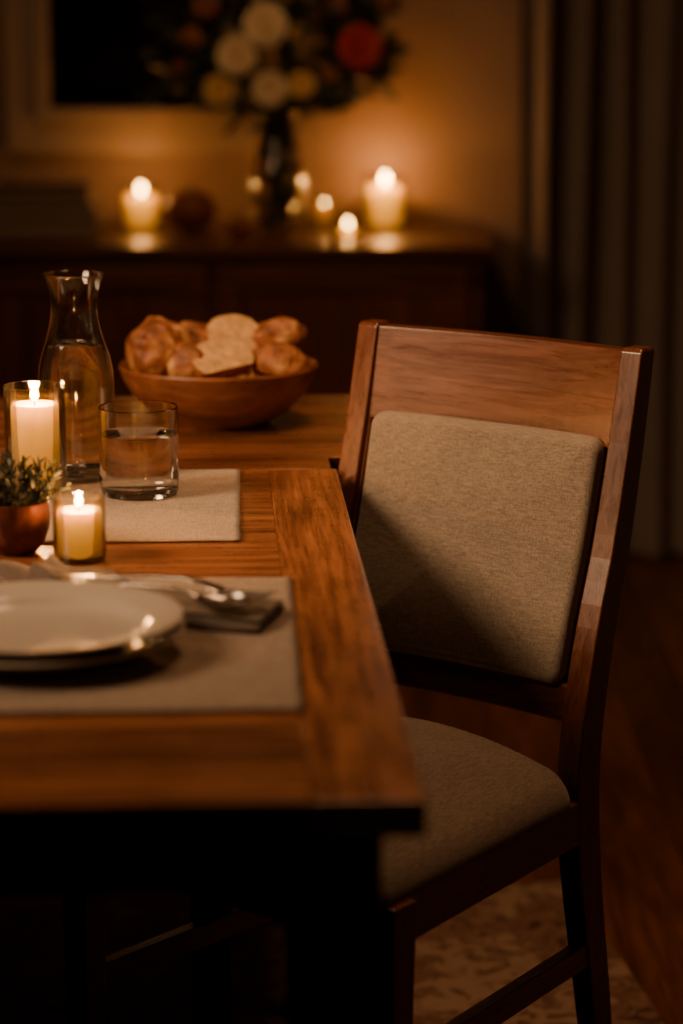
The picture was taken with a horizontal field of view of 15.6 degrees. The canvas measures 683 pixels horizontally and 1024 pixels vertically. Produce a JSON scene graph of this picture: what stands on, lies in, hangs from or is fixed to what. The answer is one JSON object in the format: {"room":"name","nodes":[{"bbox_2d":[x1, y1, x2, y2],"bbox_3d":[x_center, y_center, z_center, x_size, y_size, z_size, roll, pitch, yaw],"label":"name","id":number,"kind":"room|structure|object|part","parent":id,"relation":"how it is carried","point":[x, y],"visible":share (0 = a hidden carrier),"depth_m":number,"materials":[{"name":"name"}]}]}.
{"room":"dining room","nodes":[
{"label":"dining room","id":0,"kind":"room"},
{"bbox_2d":[0,0,520,334],"bbox_3d":[-0.200,-1.194,5.676,4.800,2.600,0.100,0,12,0],"label":"wall","id":1,"kind":"structure","parent":0,"point":[453,131],"depth_m":5.71,"materials":[{"name":"paint"}]},
{"bbox_2d":[33,0,239,122],"bbox_3d":[-0.460,-1.316,5.574,0.460,0.886,0.040,0,12,0],"label":"window","id":2,"kind":"structure","parent":1,"relation":"in","point":[96,60],"depth_m":5.64,"materials":[{"name":"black glass"}]},
{"bbox_3d":[-0.460,-1.316,5.574,0.460,0.886,0.040,0,12,0],"label":"sash","id":3,"kind":"part","parent":2,"relation":"part of","materials":[{"name":"brown wood"}]},
{"bbox_2d":[3,0,270,153],"bbox_3d":[-0.460,-1.318,5.583,0.600,1.026,0.030,0,12,0],"label":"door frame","id":4,"kind":"structure","parent":1,"relation":"attached to","point":[24,134],"depth_m":5.66,"materials":[{"name":"paint"}]},
{"bbox_2d":[520,0,682,556],"bbox_3d":[1.000,-1.104,5.521,1.400,2.457,0.096,0,12,0],"label":"curtain","id":5,"kind":"object","parent":1,"relation":"hanging from","point":[602,80],"visible":0.64,"depth_m":5.61,"materials":[{"name":"fabric"}]},
{"bbox_2d":[0,552,682,1023],"bbox_3d":[-0.200,0.870,2.303,4.800,0.050,7.350,0,12,0],"label":"floor","id":6,"kind":"structure","parent":0,"point":[641,787],"depth_m":4.29,"materials":[{"name":"brown wood"}]},
{"bbox_2d":[0,223,494,397],"bbox_3d":[-0.840,-0.228,5.528,2.320,0.770,0.543,0,12,0],"label":"sideboard","id":7,"kind":"object","parent":6,"relation":"on","point":[414,274],"visible":0.23,"depth_m":5.24,"materials":[{"name":"brown wood"}]},
{"bbox_2d":[0,182,101,236],"bbox_3d":[-0.654,-0.665,5.481,0.251,0.105,0.180,-1,12,-3],"label":"books","id":8,"kind":"object","parent":7,"relation":"on","point":[27,209],"visible":1,"depth_m":5.40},
{"bbox_3d":[-0.550,-0.228,5.296,0.544,0.585,0.014,0,12,0],"label":"door panel","id":9,"kind":"part","parent":7,"relation":"part of","materials":[{"name":"brown wood"}]},
{"bbox_3d":[-0.550,-0.225,5.284,0.544,0.589,0.011,0,12,0],"label":"door frame","id":10,"kind":"part","parent":7,"relation":"part of","materials":[{"name":"brown wood"}]},
{"bbox_2d":[121,184,160,229],"bbox_3d":[-0.447,-0.683,5.579,0.086,0.100,0.086,0,12,0],"label":"candle","id":11,"kind":"object","parent":7,"relation":"on","point":[143,211],"depth_m":5.55,"materials":[{"name":"beige wax"}]},
{"bbox_2d":[163,181,216,230],"bbox_3d":[-0.334,-0.675,5.509,0.118,0.107,0.119,0,12,0],"label":"pumpkin","id":12,"kind":"object","parent":7,"relation":"on","point":[188,210],"visible":1,"depth_m":5.47,"materials":[{"name":"orange plant"}]},
{"bbox_3d":[-0.331,-0.709,5.502,0.020,0.038,0.016,0,12,0],"label":"stem","id":13,"kind":"part","parent":12,"relation":"part of","materials":[{"name":"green plant"}]},
{"bbox_2d":[228,213,252,235],"bbox_3d":[-0.219,-0.623,5.408,0.054,0.049,0.055,0,12,0],"label":"pumpkin","id":14,"kind":"object","parent":7,"relation":"on","point":[238,226],"visible":1,"depth_m":5.39,"materials":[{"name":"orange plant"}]},
{"bbox_2d":[137,0,411,234],"bbox_3d":[-0.146,-0.927,5.410,0.599,0.647,0.266,0,12,0],"label":"vase","id":15,"kind":"object","parent":7,"relation":"on","point":[279,101],"visible":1,"depth_m":5.37,"materials":[{"name":"clear glass"}]},
{"bbox_2d":[315,201,332,228],"bbox_3d":[-0.038,-0.664,5.583,0.040,0.062,0.040,0,12,0],"label":"tealight","id":16,"kind":"object","parent":7,"relation":"on","point":[324,213],"visible":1,"depth_m":5.57,"materials":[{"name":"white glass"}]},
{"bbox_3d":[0.003,-0.225,5.284,0.529,0.589,0.011,0,12,0],"label":"door frame","id":17,"kind":"part","parent":7,"relation":"part of","materials":[{"name":"brown wood"}]},
{"bbox_3d":[0.003,-0.228,5.296,0.529,0.585,0.014,0,12,0],"label":"door panel","id":18,"kind":"part","parent":7,"relation":"part of","materials":[{"name":"brown wood"}]},
{"bbox_2d":[338,221,357,236],"bbox_3d":[0.014,-0.616,5.409,0.042,0.038,0.042,0,12,0],"label":"tealight","id":19,"kind":"object","parent":7,"relation":"on","point":[345,230],"visible":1,"depth_m":5.40,"materials":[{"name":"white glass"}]},
{"bbox_2d":[364,174,405,228],"bbox_3d":[0.097,-0.701,5.606,0.092,0.123,0.092,0,12,0],"label":"candle","id":20,"kind":"object","parent":7,"relation":"on","point":[384,205],"depth_m":5.58,"materials":[{"name":"beige wax"}]},
{"bbox_2d":[0,881,664,1023],"bbox_3d":[-0.554,0.865,2.185,2.200,0.008,2.800,-2,12,-8],"label":"area rug","id":21,"kind":"object","parent":6,"relation":"on","point":[460,962],"visible":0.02,"depth_m":3.37,"materials":[{"name":"brown carpet"}]},
{"bbox_2d":[0,395,349,922],"bbox_3d":[-0.569,0.263,3.229,1.200,0.740,0.534,-1,12,-3],"label":"side table","id":22,"kind":"object","parent":21,"relation":"on","point":[310,434],"visible":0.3,"depth_m":3.09,"materials":[{"name":"brown wood"}]},
{"bbox_2d":[119,314,317,430],"bbox_3d":[-0.158,-0.185,3.216,0.256,0.141,0.256,-7,14,-31],"label":"bread bowl","id":23,"kind":"object","parent":22,"relation":"on","point":[229,372],"visible":1,"depth_m":3.16,"materials":[{"name":"brown wood"}]},
{"bbox_2d":[0,469,425,1023],"bbox_3d":[-0.648,0.445,2.360,1.351,0.742,1.212,-1,12,-3],"label":"dining table","id":24,"kind":"object","parent":21,"relation":"on","point":[303,804],"visible":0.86,"depth_m":1.78,"materials":[{"name":"brown wood"}]},
{"bbox_2d":[0,449,71,556],"bbox_3d":[-0.322,-0.010,2.472,0.114,0.102,0.103,-5,13,-22],"label":"potted plant","id":25,"kind":"object","parent":24,"relation":"on","point":[24,509],"visible":1,"depth_m":2.45,"materials":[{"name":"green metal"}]},
{"bbox_2d":[0,496,49,556],"bbox_3d":[-0.322,0.015,2.474,0.068,0.053,0.068,0,12,0],"label":"pot","id":26,"kind":"object","parent":25,"relation":"on","point":[24,520],"depth_m":2.45,"materials":[{"name":"orange ceramic"}]},
{"bbox_2d":[52,491,106,565],"bbox_3d":[-0.256,0.013,2.441,0.052,0.070,0.052,0,12,0],"label":"votive candle","id":27,"kind":"object","parent":24,"relation":"on","point":[78,531],"visible":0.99,"depth_m":2.42,"materials":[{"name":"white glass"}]},
{"bbox_2d":[1,469,240,542],"bbox_3d":[-0.330,-0.009,2.702,0.441,0.003,0.380,0,12,-2],"label":"placemat","id":28,"kind":"object","parent":24,"relation":"on","point":[205,506],"visible":0.52,"depth_m":2.66,"materials":[{"name":"fabric"}]},
{"bbox_2d":[3,380,66,494],"bbox_3d":[-0.338,-0.083,2.757,0.068,0.121,0.068,0,12,0],"label":"pillar candle","id":29,"kind":"object","parent":28,"relation":"on","point":[36,428],"visible":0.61,"depth_m":2.73,"materials":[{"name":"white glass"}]},
{"bbox_2d":[37,270,114,483],"bbox_3d":[-0.300,-0.153,2.821,0.087,0.232,0.087,0,12,0],"label":"carafe","id":30,"kind":"object","parent":28,"relation":"on","point":[85,368],"visible":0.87,"depth_m":2.79,"materials":[{"name":"clear glass"}]},
{"bbox_2d":[98,400,178,500],"bbox_3d":[-0.222,-0.068,2.740,0.087,0.098,0.087,0,12,0],"label":"water glass","id":31,"kind":"object","parent":28,"relation":"on","point":[139,439],"visible":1,"depth_m":2.71,"materials":[{"name":"clear glass"}]},
{"bbox_2d":[0,577,302,713],"bbox_3d":[-0.269,0.110,2.142,0.461,0.003,0.443,0,12,-2],"label":"placemat","id":32,"kind":"object","parent":24,"relation":"on","point":[200,670],"visible":0.55,"depth_m":2.02,"materials":[{"name":"fabric"}]},
{"bbox_2d":[0,618,184,673],"bbox_3d":[-0.253,0.107,2.095,0.244,0.024,0.244,0,12,0],"label":"dinner plate","id":33,"kind":"object","parent":32,"relation":"on","point":[139,647],"visible":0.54,"depth_m":2.03,"materials":[{"name":"ceramic"}]},
{"bbox_2d":[0,580,183,661],"bbox_3d":[-0.253,0.097,2.093,0.241,0.024,0.241,0,12,0],"label":"dinner plate","id":34,"kind":"object","parent":33,"relation":"on","point":[47,620],"visible":1,"depth_m":2.13,"materials":[{"name":"ceramic"}]},
{"bbox_2d":[0,553,285,632],"bbox_3d":[-0.214,0.068,2.269,0.371,0.023,0.122,7,14,31],"label":"napkin","id":35,"kind":"object","parent":32,"relation":"on","point":[252,617],"visible":0.42,"depth_m":2.22,"materials":[{"name":"fabric"}]},
{"bbox_2d":[51,574,276,599],"bbox_3d":[-0.161,0.063,2.242,0.215,0.014,0.023,4,13,19],"label":"fork","id":36,"kind":"object","parent":35,"relation":"on","point":[207,585],"visible":0.97,"depth_m":2.23,"materials":[{"name":"metal"}]},
{"bbox_2d":[103,582,253,608],"bbox_3d":[-0.170,0.070,2.212,0.200,0.015,0.040,5,13,22],"label":"spoon","id":37,"kind":"object","parent":35,"relation":"on","point":[216,600],"visible":0.92,"depth_m":2.20,"materials":[{"name":"metal"}]},
{"bbox_3d":[-0.154,0.338,2.932,0.055,0.715,0.055,-1,12,-3],"label":"leg","id":38,"kind":"part","parent":24,"relation":"part of","materials":[{"name":"brown wood"}]},
{"bbox_3d":[-0.006,0.563,1.863,0.068,0.715,0.068,-1,12,-3],"label":"leg","id":39,"kind":"part","parent":24,"relation":"part of","materials":[{"name":"brown wood"}]},
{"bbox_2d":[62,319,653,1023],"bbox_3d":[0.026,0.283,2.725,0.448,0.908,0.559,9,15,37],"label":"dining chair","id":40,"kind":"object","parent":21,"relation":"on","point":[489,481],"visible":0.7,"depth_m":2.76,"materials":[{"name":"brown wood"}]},
{"bbox_3d":[-0.277,0.533,2.718,0.038,0.422,0.038,9,15,37],"label":"leg","id":41,"kind":"part","parent":40,"relation":"part of","materials":[{"name":"brown wood"}]},
{"bbox_3d":[-0.116,0.375,2.556,0.400,0.050,0.022,9,15,37],"label":"seat rail","id":42,"kind":"part","parent":40,"relation":"part of","materials":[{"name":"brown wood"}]},
{"bbox_3d":[0.005,0.229,2.985,0.029,0.908,0.140,9,15,37],"label":"leg post","id":43,"kind":"part","parent":40,"relation":"part of","materials":[{"name":"brown wood"}]},
{"bbox_3d":[0.047,0.584,2.473,0.038,0.422,0.038,9,15,37],"label":"leg","id":44,"kind":"part","parent":40,"relation":"part of","materials":[{"name":"brown wood"}]},
{"bbox_2d":[276,717,569,908],"bbox_3d":[-0.019,0.288,2.667,0.430,0.078,0.412,9,15,37],"label":"seat cushion","id":45,"kind":"object","parent":40,"relation":"on","point":[487,801],"depth_m":2.61,"materials":[{"name":"fabric"}]},
{"bbox_3d":[0.128,0.187,2.840,0.336,0.041,0.041,9,15,37],"label":"rail","id":46,"kind":"part","parent":40,"relation":"part of","materials":[{"name":"brown wood"}]},
{"bbox_2d":[355,410,604,683],"bbox_3d":[0.144,0.035,2.829,0.311,0.265,0.096,9,15,37],"label":"cushion","id":47,"kind":"object","parent":40,"relation":"on","point":[477,532],"depth_m":2.81,"materials":[{"name":"fabric"}]},
{"bbox_3d":[0.153,0.368,2.589,0.022,0.050,0.376,8,14,33],"label":"seat rail","id":48,"kind":"part","parent":40,"relation":"part of","materials":[{"name":"brown wood"}]},
{"bbox_3d":[0.179,-0.146,2.838,0.336,0.106,0.056,9,15,37],"label":"rail","id":49,"kind":"part","parent":40,"relation":"part of","materials":[{"name":"brown wood"}]},
{"bbox_3d":[0.154,0.036,2.842,0.336,0.260,0.094,9,15,37],"label":"panel","id":50,"kind":"part","parent":40,"relation":"part of","materials":[{"name":"brown wood"}]},
{"bbox_3d":[0.288,0.274,2.771,0.029,0.908,0.140,9,15,37],"label":"leg post","id":51,"kind":"part","parent":40,"relation":"part of","materials":[{"name":"brown wood"}]}
]}

